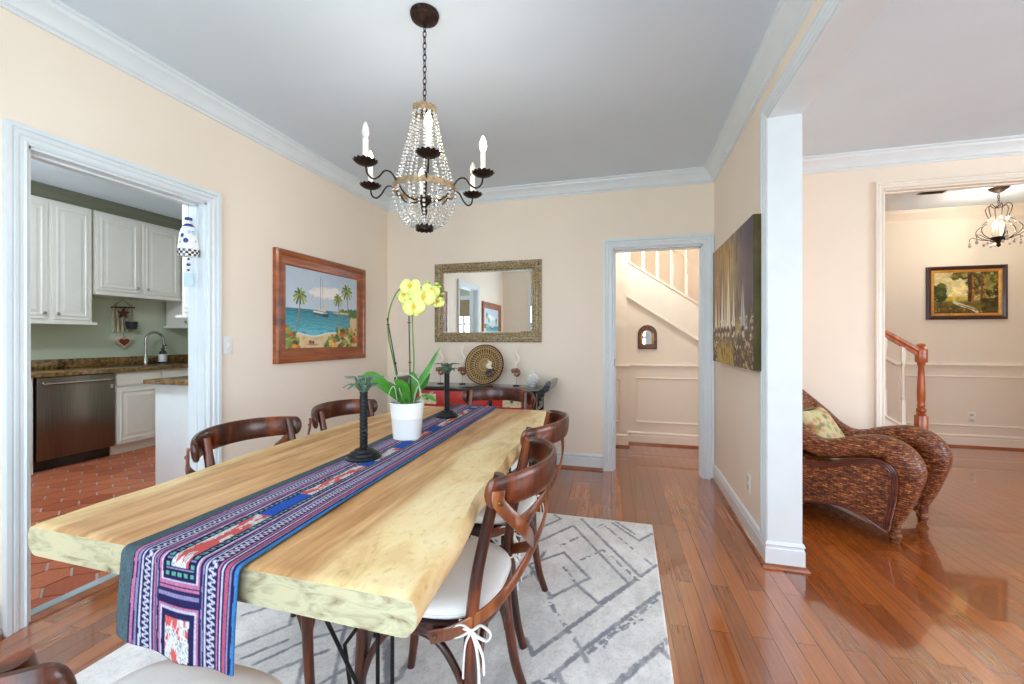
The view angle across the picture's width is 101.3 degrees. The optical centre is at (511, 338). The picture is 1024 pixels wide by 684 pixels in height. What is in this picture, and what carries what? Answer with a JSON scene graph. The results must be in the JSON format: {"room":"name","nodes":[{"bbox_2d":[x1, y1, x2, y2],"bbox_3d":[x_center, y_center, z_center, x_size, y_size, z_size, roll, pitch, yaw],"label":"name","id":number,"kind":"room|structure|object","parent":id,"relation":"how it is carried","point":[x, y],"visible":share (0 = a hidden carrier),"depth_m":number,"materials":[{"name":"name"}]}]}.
{"room":"dining room","nodes":[
{"label":"dining room","id":0,"kind":"room"},
{"bbox_2d":[31,445,154,608],"bbox_3d":[-3.621,1.280,2.731,3.317,0.120,5.602,0,0,15],"label":"floor","id":1,"kind":"structure","parent":0,"point":[56,581],"depth_m":3.35,"materials":[{"name":"ceramic"}]},
{"bbox_2d":[31,378,32,474],"bbox_3d":[-4.693,0.787,3.421,0.633,0.865,0.880,0,0,15],"label":"base cabinet","id":2,"kind":"object","parent":1,"relation":"on","point":[31,378],"visible":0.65,"depth_m":3.75,"materials":[{"name":"paint"}]},
{"bbox_2d":[31,354,187,377],"bbox_3d":[-4.441,0.283,4.306,0.660,0.137,2.760,0,0,15],"label":"countertop","id":3,"kind":"structure","parent":2,"relation":"on","point":[75,366],"depth_m":4.53,"materials":[{"name":"brown stone"}]},
{"bbox_2d":[143,331,167,363],"bbox_3d":[-4.389,0.110,5.169,0.068,0.404,0.276,0,0,15],"label":"faucet","id":4,"kind":"object","parent":3,"relation":"on","point":[145,356],"visible":0.95,"depth_m":5.07,"materials":[{"name":"silver metal"}]},
{"bbox_2d":[158,345,166,363],"bbox_3d":[-4.352,0.194,5.235,0.087,0.236,0.086,0,0,15],"label":"soap bottle","id":5,"kind":"object","parent":3,"relation":"on","point":[162,355],"visible":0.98,"depth_m":5.21,"materials":[{"name":"glass"}]},
{"bbox_2d":[33,373,114,472],"bbox_3d":[-4.447,0.787,4.133,0.639,0.865,0.599,0,0,15],"label":"dishwasher","id":6,"kind":"object","parent":1,"relation":"on","point":[74,415],"visible":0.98,"depth_m":4.02,"materials":[{"name":"silver metal"}]},
{"bbox_2d":[109,368,187,454],"bbox_3d":[-4.252,0.787,5.031,0.633,0.865,1.220,0,0,15],"label":"base cabinet","id":7,"kind":"object","parent":1,"relation":"on","point":[134,400],"visible":0.41,"depth_m":4.54,"materials":[{"name":"paint"}]},
{"bbox_2d":[143,376,187,484],"bbox_3d":[-2.297,0.771,3.511,1.045,0.898,0.740,0,0,15],"label":"base cabinet","id":8,"kind":"object","parent":1,"relation":"on","point":[171,393],"visible":0.12,"depth_m":3.28,"materials":[{"name":"white paint"}]},
{"bbox_2d":[31,180,181,230],"bbox_3d":[-3.467,-1.413,2.520,2.820,0.115,5.030,0,0,15],"label":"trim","id":9,"kind":"structure","parent":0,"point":[38,189],"depth_m":4.45,"materials":[{"name":"green paint"}]},
{"bbox_2d":[31,297,187,359],"bbox_3d":[-5.150,-0.125,3.152,0.100,2.690,5.360,0,0,15],"label":"wall","id":10,"kind":"structure","parent":0,"point":[47,341],"depth_m":4.82,"materials":[{"name":"green paint"}]},
{"bbox_2d":[31,195,96,324],"bbox_3d":[-4.648,-0.750,4.077,0.381,1.216,0.810,0,0,15],"label":"upper cabinet","id":11,"kind":"object","parent":10,"relation":"attached to","point":[61,233],"visible":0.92,"depth_m":4.16,"materials":[{"name":"paint"}]},
{"bbox_2d":[31,354,187,369],"bbox_3d":[-4.445,0.264,4.307,0.650,0.097,2.760,0,0,15],"label":"backsplash","id":12,"kind":"structure","parent":10,"relation":"attached to","point":[102,361],"depth_m":4.70,"materials":[{"name":"brown stone"}]},
{"bbox_2d":[111,300,137,348],"bbox_3d":[-4.533,-0.168,4.932,0.120,0.579,0.241,0,0,15],"label":"wall decoration","id":13,"kind":"object","parent":10,"relation":"attached to","point":[123,343],"depth_m":4.93,"materials":[{"name":"metal"}]},
{"bbox_2d":[92,210,181,301],"bbox_3d":[-4.423,-0.912,4.897,0.381,0.891,0.890,0,0,15],"label":"upper cabinet","id":14,"kind":"object","parent":10,"relation":"attached to","point":[132,259],"visible":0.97,"depth_m":4.78,"materials":[{"name":"paint"}]},
{"bbox_2d":[0,7,387,634],"bbox_3d":[-1.970,-0.125,2.406,0.130,2.690,4.600,0,0,15],"label":"wall","id":15,"kind":"structure","parent":0,"point":[49,84],"depth_m":2.75,"materials":[{"name":"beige paint"}]},
{"bbox_2d":[29,573,118,623],"bbox_3d":[-2.011,1.220,2.187,0.115,0.019,0.793,0,0,15],"label":"threshold","id":16,"kind":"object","parent":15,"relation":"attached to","point":[37,613],"depth_m":1.97,"materials":[{"name":"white wood"}]},
{"bbox_2d":[1,118,221,637],"bbox_3d":[-2.014,0.160,2.188,0.160,2.121,0.944,0,0,15],"label":"door frame","id":17,"kind":"structure","parent":15,"relation":"in","point":[21,143],"depth_m":1.78,"materials":[{"name":"white paint"}]},
{"bbox_2d":[177,204,199,286],"bbox_3d":[-1.935,-0.561,2.512,0.108,0.498,0.051,0,0,-35],"label":"hanging ornament","id":18,"kind":"object","parent":17,"relation":"hanging from","point":[188,245],"visible":1,"depth_m":2.50,"materials":[{"name":"white ceramic"}]},
{"bbox_2d":[184,257,193,286],"bbox_3d":[-1.935,-0.401,2.513,0.048,0.178,0.011,0,0,-35],"label":"pendant","id":19,"kind":"object","parent":18,"relation":"attached to","point":[188,277],"depth_m":2.51,"materials":[{"name":"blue ceramic"}]},
{"bbox_2d":[175,204,187,317],"bbox_3d":[-2.177,-0.814,3.297,0.700,1.312,0.390,0,0,15],"label":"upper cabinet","id":20,"kind":"object","parent":15,"relation":"attached to","point":[184,207],"visible":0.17,"depth_m":3.19,"materials":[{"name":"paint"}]},
{"bbox_2d":[223,336,232,354],"bbox_3d":[-1.816,0.045,2.690,0.016,0.116,0.072,0,0,15],"label":"light switch","id":21,"kind":"object","parent":15,"relation":"attached to","point":[227,340],"visible":1,"depth_m":2.69,"materials":[{"name":"white plastic"}]},
{"bbox_2d":[273,247,365,363],"bbox_3d":[-1.569,-0.238,3.548,0.040,0.845,1.075,0,0,15],"label":"framed painting","id":22,"kind":"object","parent":15,"relation":"attached to","point":[319,305],"visible":1,"depth_m":3.44,"materials":[{"name":"brown wood"}]},
{"bbox_2d":[0,0,815,211],"bbox_3d":[-0.366,-1.413,1.956,3.200,0.115,4.380,0,0,15],"label":"trim","id":23,"kind":"structure","parent":15,"relation":"attached to","point":[55,17],"depth_m":2.52,"materials":[{"name":"white paint"}]},
{"bbox_2d":[0,444,1023,683],"bbox_3d":[1.917,1.280,2.269,7.500,0.120,6.430,0,0,15],"label":"floor","id":24,"kind":"structure","parent":0,"point":[943,604],"depth_m":2.04,"materials":[{"name":"brown wood"}]},
{"bbox_2d":[74,512,673,683],"bbox_3d":[-0.495,1.214,1.525,2.080,0.008,3.080,0,0,15],"label":"area rug","id":25,"kind":"object","parent":24,"relation":"on","point":[600,618],"visible":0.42,"depth_m":1.71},
{"bbox_2d":[0,648,282,683],"bbox_3d":[-0.682,0.775,0.663,0.504,0.879,0.577,0,0,14],"label":"dining chair","id":26,"kind":"object","parent":25,"relation":"on","point":[23,666],"visible":0.8,"depth_m":0.87,"materials":[{"name":"beige fabric"}]},
{"bbox_2d":[111,659,281,683],"bbox_3d":[-0.664,0.729,0.737,0.417,0.048,0.414,0,0,14],"label":"cushion","id":27,"kind":"object","parent":26,"relation":"on","point":[167,671],"depth_m":0.88,"materials":[{"name":"fabric"}]},
{"bbox_2d":[184,416,375,683],"bbox_3d":[-0.866,0.775,1.611,0.577,0.879,0.504,0,0,15],"label":"dining chair","id":28,"kind":"object","parent":25,"relation":"on","point":[203,443],"visible":0.29,"depth_m":1.62,"materials":[{"name":"brown wood"}]},
{"bbox_2d":[28,406,546,683],"bbox_3d":[-0.418,0.819,1.727,1.053,0.778,1.860,0,0,15],"label":"dining table","id":29,"kind":"object","parent":25,"relation":"on","point":[376,561],"visible":0.76,"depth_m":0.98,"materials":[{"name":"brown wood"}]},
{"bbox_2d":[116,404,497,676],"bbox_3d":[-0.436,0.519,1.726,0.300,0.193,1.914,0,0,13],"label":"table runner","id":30,"kind":"object","parent":29,"relation":"on","point":[178,584],"visible":0.9,"depth_m":0.84,"materials":[{"name":"fabric"}]},
{"bbox_2d":[343,375,383,462],"bbox_3d":[-0.526,0.278,1.489,0.136,0.291,0.137,0,0,15],"label":"candlestick","id":31,"kind":"object","parent":30,"relation":"on","point":[363,453],"visible":1,"depth_m":1.48,"materials":[{"name":"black metal"}]},
{"bbox_2d":[355,279,444,440],"bbox_3d":[-0.476,0.087,1.788,0.380,0.674,0.156,0,0,0],"label":"potted orchid","id":32,"kind":"object","parent":30,"relation":"on","point":[406,411],"visible":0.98,"depth_m":1.76,"materials":[{"name":"plant"}]},
{"bbox_2d":[435,363,459,418],"bbox_3d":[-0.352,0.278,2.274,0.136,0.291,0.137,0,0,-13],"label":"candlestick","id":33,"kind":"object","parent":30,"relation":"on","point":[446,413],"visible":1,"depth_m":2.26,"materials":[{"name":"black metal"}]},
{"bbox_2d":[307,399,377,434],"bbox_3d":[-0.704,0.775,2.144,0.577,0.879,0.504,0,0,17],"label":"dining chair","id":34,"kind":"object","parent":25,"relation":"on","point":[319,413],"visible":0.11,"depth_m":2.25,"materials":[{"name":"brown wood"}]},
{"bbox_2d":[354,437,556,683],"bbox_3d":[-0.150,0.775,1.307,0.577,0.879,0.504,0,0,14],"label":"dining chair","id":35,"kind":"object","parent":25,"relation":"on","point":[480,584],"visible":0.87,"depth_m":1.14,"materials":[{"name":"brown wood"}]},
{"bbox_2d":[423,538,509,618],"bbox_3d":[-0.223,0.729,1.326,0.414,0.048,0.417,0,0,14],"label":"cushion","id":36,"kind":"object","parent":35,"relation":"on","point":[450,601],"depth_m":1.21,"materials":[{"name":"fabric"}]},
{"bbox_2d":[462,387,534,539],"bbox_3d":[-0.137,0.775,2.604,0.504,0.879,0.577,0,0,15],"label":"dining chair","id":37,"kind":"object","parent":25,"relation":"on","point":[493,393],"visible":0.12,"depth_m":2.83,"materials":[{"name":"brown wood"}]},
{"bbox_2d":[508,460,517,471],"bbox_3d":[-0.157,0.729,2.531,0.417,0.048,0.414,0,0,15],"label":"cushion","id":38,"kind":"object","parent":37,"relation":"on","point":[513,468],"depth_m":2.39,"materials":[{"name":"fabric"}]},
{"bbox_2d":[469,410,568,649],"bbox_3d":[-0.036,0.775,1.874,0.577,0.879,0.504,0,0,17],"label":"dining chair","id":39,"kind":"object","parent":25,"relation":"on","point":[554,429],"visible":0.4,"depth_m":1.70,"materials":[{"name":"brown wood"}]},
{"bbox_2d":[475,495,535,524],"bbox_3d":[-0.108,0.729,1.896,0.414,0.048,0.417,0,0,17],"label":"cushion","id":40,"kind":"object","parent":39,"relation":"on","point":[524,505],"depth_m":1.72,"materials":[{"name":"fabric"}]},
{"bbox_2d":[394,375,557,464],"bbox_3d":[-0.353,0.795,4.014,1.528,0.850,0.374,0,0,15],"label":"sideboard","id":41,"kind":"object","parent":24,"relation":"on","point":[436,390],"visible":0.2,"depth_m":3.89,"materials":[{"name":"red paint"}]},
{"bbox_2d":[436,346,443,383],"bbox_3d":[-0.721,0.258,4.200,0.070,0.383,0.074,0,0,-32],"label":"figurine","id":42,"kind":"object","parent":41,"relation":"on","point":[439,353],"visible":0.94,"depth_m":4.19,"materials":[{"name":"black metal"}]},
{"bbox_2d":[458,345,465,383],"bbox_3d":[-0.496,0.258,4.169,0.070,0.383,0.074,0,0,-32],"label":"figurine","id":43,"kind":"object","parent":41,"relation":"on","point":[461,369],"visible":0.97,"depth_m":4.16,"materials":[{"name":"black metal"}]},
{"bbox_2d":[465,345,503,384],"bbox_3d":[-0.269,0.252,4.074,0.394,0.386,0.098,0,0,15],"label":"plate","id":44,"kind":"object","parent":41,"relation":"on","point":[476,360],"visible":0.83,"depth_m":4.09,"materials":[{"name":"beige wicker"}]},
{"bbox_2d":[485,360,494,386],"bbox_3d":[-0.206,0.326,3.944,0.070,0.248,0.074,0,0,-32],"label":"figurine","id":45,"kind":"object","parent":41,"relation":"on","point":[489,370],"visible":1,"depth_m":3.94,"materials":[{"name":"black metal"}]},
{"bbox_2d":[511,346,519,385],"bbox_3d":[0.036,0.258,3.992,0.070,0.383,0.074,0,0,-32],"label":"figurine","id":46,"kind":"object","parent":41,"relation":"on","point":[515,370],"visible":1,"depth_m":3.99,"materials":[{"name":"black metal"}]},
{"bbox_2d":[526,371,538,386],"bbox_3d":[0.195,0.374,3.928,0.124,0.151,0.124,0,0,15],"label":"jar","id":47,"kind":"object","parent":41,"relation":"on","point":[530,379],"visible":1,"depth_m":3.90,"materials":[{"name":"white ceramic"}]},
{"bbox_2d":[627,249,928,429],"bbox_3d":[2.256,-0.436,5.037,3.991,3.313,0.859,0,0,15],"label":"staircase","id":48,"kind":"structure","parent":24,"relation":"on","point":[675,307],"depth_m":4.70,"materials":[{"name":"beige paint"}]},
{"bbox_2d":[802,389,952,543],"bbox_3d":[2.331,0.782,2.940,0.703,0.875,0.952,0,0,-33],"label":"wicker armchair","id":49,"kind":"object","parent":24,"relation":"on","point":[883,474],"visible":0.63,"depth_m":2.66,"materials":[{"name":"brown wicker"}]},
{"bbox_2d":[802,406,844,458],"bbox_3d":[2.264,0.690,3.044,0.403,0.340,0.248,0,0,-32],"label":"throw pillow","id":50,"kind":"object","parent":49,"relation":"on","point":[818,420],"visible":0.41,"depth_m":3.00,"materials":[{"name":"fabric"}]},
{"bbox_2d":[31,0,1023,219],"bbox_3d":[0.287,-1.520,2.467,10.950,0.100,7.110,0,0,15],"label":"ceiling","id":51,"kind":"structure","parent":0,"point":[555,90],"depth_m":2.38,"materials":[{"name":"paint"}]},
{"bbox_2d":[352,3,494,232],"bbox_3d":[-0.396,-0.979,1.902,0.659,0.983,0.586,0,0,15],"label":"chandelier","id":52,"kind":"object","parent":51,"relation":"hanging from","point":[424,15],"visible":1,"depth_m":1.85,"materials":[{"name":"metal"}]},
{"bbox_2d":[916,190,946,194],"bbox_3d":[4.211,-1.463,4.207,0.211,0.014,0.112,0,0,15],"label":"ceiling vent","id":53,"kind":"object","parent":51,"relation":"in","point":[932,192],"visible":0.77,"depth_m":4.21,"materials":[{"name":"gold metal"}]},
{"bbox_2d":[968,186,1023,247],"bbox_3d":[4.752,-1.181,4.101,0.417,0.578,0.403,0,0,15],"label":"chandelier","id":54,"kind":"object","parent":51,"relation":"hanging from","point":[998,239],"visible":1,"depth_m":4.09,"materials":[{"name":"metal"}]},
{"bbox_2d":[616,252,626,433],"bbox_3d":[0.740,-0.125,4.976,1.200,2.690,0.190,0,0,15],"label":"wall","id":55,"kind":"structure","parent":0,"point":[621,258],"depth_m":4.74,"materials":[{"name":"beige paint"}]},
{"bbox_2d":[616,431,698,447],"bbox_3d":[1.989,1.149,4.614,3.800,0.142,0.219,0,0,15],"label":"baseboard","id":56,"kind":"structure","parent":55,"relation":"attached to","point":[632,437],"depth_m":4.76,"materials":[{"name":"beige paint"}]},
{"bbox_2d":[627,298,698,434],"bbox_3d":[2.612,0.355,4.580,2.620,1.730,0.045,0,0,15],"label":"wall","id":57,"kind":"structure","parent":0,"point":[659,400],"depth_m":4.80,"materials":[{"name":"paint"}]},
{"bbox_2d":[638,325,656,348],"bbox_3d":[1.555,-0.017,4.829,0.210,0.274,0.034,0,0,15],"label":"arched mirror","id":58,"kind":"object","parent":57,"relation":"attached to","point":[647,334],"visible":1,"depth_m":4.83,"materials":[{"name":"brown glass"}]},
{"bbox_2d":[643,330,651,343],"bbox_3d":[1.558,-0.014,4.837,0.096,0.158,0.004,0,0,15],"label":"mirror glass","id":59,"kind":"object","parent":58,"relation":"attached to","point":[647,334],"depth_m":4.84,"materials":[{"name":"white"}]},
{"bbox_2d":[616,364,698,424],"bbox_3d":[1.797,0.633,4.671,3.400,0.674,0.211,0,0,15],"label":"trim","id":60,"kind":"structure","parent":57,"relation":"attached to","point":[650,366],"depth_m":4.77,"materials":[{"name":"beige paint"}]},
{"bbox_2d":[388,155,1023,454],"bbox_3d":[2.287,-0.125,3.562,7.470,2.690,0.120,0,0,15],"label":"wall","id":61,"kind":"structure","parent":0,"point":[568,233],"depth_m":3.91,"materials":[{"name":"beige paint"}]},
{"bbox_2d":[435,259,541,341],"bbox_3d":[-0.258,-0.363,4.177,1.120,0.800,0.038,0,0,15],"label":"wall mirror","id":62,"kind":"object","parent":61,"relation":"attached to","point":[495,301],"visible":0.91,"depth_m":4.17,"materials":[{"name":"gold metal"}]},
{"bbox_2d":[444,270,531,332],"bbox_3d":[-0.256,-0.363,4.186,0.970,0.650,0.005,0,0,15],"label":"mirror glass","id":63,"kind":"object","parent":62,"relation":"attached to","point":[476,301],"depth_m":4.18,"materials":[{"name":"silver"}]},
{"bbox_2d":[528,451,602,470],"bbox_3d":[-0.247,1.149,4.177,2.257,0.142,0.034,0,0,15],"label":"baseboard","id":64,"kind":"structure","parent":61,"relation":"attached to","point":[584,461],"depth_m":3.93,"materials":[{"name":"white paint"}]},
{"bbox_2d":[603,233,713,478],"bbox_3d":[1.311,0.153,3.814,0.941,2.133,0.150,0,0,15],"label":"door frame","id":65,"kind":"structure","parent":61,"relation":"in","point":[704,242],"depth_m":3.73,"materials":[{"name":"white paint"}]},
{"bbox_2d":[802,134,1023,173],"bbox_3d":[3.311,-1.413,0.949,4.115,0.115,4.380,0,0,15],"label":"trim","id":66,"kind":"structure","parent":61,"relation":"attached to","point":[1005,145],"depth_m":3.23,"materials":[{"name":"white paint"}]},
{"bbox_2d":[874,169,1023,426],"bbox_3d":[3.814,-0.010,3.129,1.915,2.460,0.150,0,0,15],"label":"door frame","id":67,"kind":"structure","parent":61,"relation":"in","point":[1009,177],"depth_m":3.31,"materials":[{"name":"beige paint"}]},
{"bbox_2d":[935,433,1023,450],"bbox_3d":[4.939,1.149,3.837,1.700,0.142,1.810,0,0,15],"label":"baseboard","id":68,"kind":"structure","parent":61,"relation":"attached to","point":[952,440],"depth_m":4.67,"materials":[{"name":"beige paint"}]},
{"bbox_2d":[714,0,824,526],"bbox_3d":[1.254,-0.125,1.523,0.155,2.690,4.600,0,0,15],"label":"wall","id":69,"kind":"structure","parent":0,"point":[737,184],"depth_m":2.80,"materials":[{"name":"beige paint"}]},
{"bbox_2d":[713,213,760,370],"bbox_3d":[1.511,-0.255,2.862,0.054,0.870,1.130,0,0,15],"label":"canvas painting","id":70,"kind":"object","parent":69,"relation":"attached to","point":[737,262],"visible":1,"depth_m":2.61,"materials":[{"name":"black paint"}]},
{"bbox_2d":[747,472,750,493],"bbox_3d":[1.466,0.895,2.605,0.008,0.116,0.072,0,0,15],"label":"power outlet","id":71,"kind":"object","parent":69,"relation":"attached to","point":[748,474],"visible":1,"depth_m":2.58,"materials":[{"name":"white plastic"}]},
{"bbox_2d":[710,463,810,573],"bbox_3d":[1.635,1.149,2.915,0.223,0.142,1.474,0,0,15],"label":"baseboard","id":72,"kind":"structure","parent":69,"relation":"attached to","point":[776,555],"depth_m":2.34,"materials":[{"name":"white paint"}]},
{"bbox_2d":[760,0,890,543],"bbox_3d":[1.065,-0.072,0.857,0.177,2.385,3.015,0,0,15],"label":"door frame","id":73,"kind":"structure","parent":69,"relation":"in","point":[838,26],"depth_m":2.23,"materials":[{"name":"white paint"}]},
{"bbox_2d":[627,215,1023,436],"bbox_3d":[3.214,-1.130,5.300,5.800,4.700,0.100,0,0,15],"label":"wall","id":74,"kind":"structure","parent":0,"point":[911,247],"depth_m":4.76,"materials":[{"name":"paint"}]},
{"bbox_2d":[639,250,1023,428],"bbox_3d":[3.848,-0.245,5.060,4.450,2.470,0.026,0,0,15],"label":"trim","id":75,"kind":"structure","parent":74,"relation":"attached to","point":[892,361],"depth_m":4.75,"materials":[{"name":"beige paint"}]},
{"bbox_2d":[885,202,1023,222],"bbox_3d":[4.636,-1.413,4.813,2.800,0.115,0.088,0,0,15],"label":"trim","id":76,"kind":"structure","parent":74,"relation":"attached to","point":[974,211],"depth_m":4.72,"materials":[{"name":"beige paint"}]},
{"bbox_2d":[926,264,1007,319],"bbox_3d":[5.096,-0.515,4.714,0.720,0.600,0.036,0,0,15],"label":"framed painting","id":77,"kind":"object","parent":74,"relation":"attached to","point":[974,291],"visible":1,"depth_m":4.71,"materials":[{"name":"brown wood"}]},
{"bbox_2d":[968,412,975,422],"bbox_3d":[5.157,0.885,4.711,0.072,0.116,0.008,0,0,15],"label":"power outlet","id":78,"kind":"object","parent":74,"relation":"attached to","point":[971,415],"visible":1,"depth_m":4.71,"materials":[{"name":"white plastic"}]},
{"bbox_3d":[-2.862,-0.125,5.356,3.150,2.690,0.100,0,0,15],"label":"wall","id":79,"kind":"structure","parent":0,"visible":0},
{"bbox_2d":[164,256,187,328],"bbox_3d":[-3.875,-0.744,5.387,1.160,1.223,0.375,0,0,15],"label":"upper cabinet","id":80,"kind":"object","parent":79,"relation":"attached to","point":[172,308],"visible":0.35,"depth_m":5.37,"materials":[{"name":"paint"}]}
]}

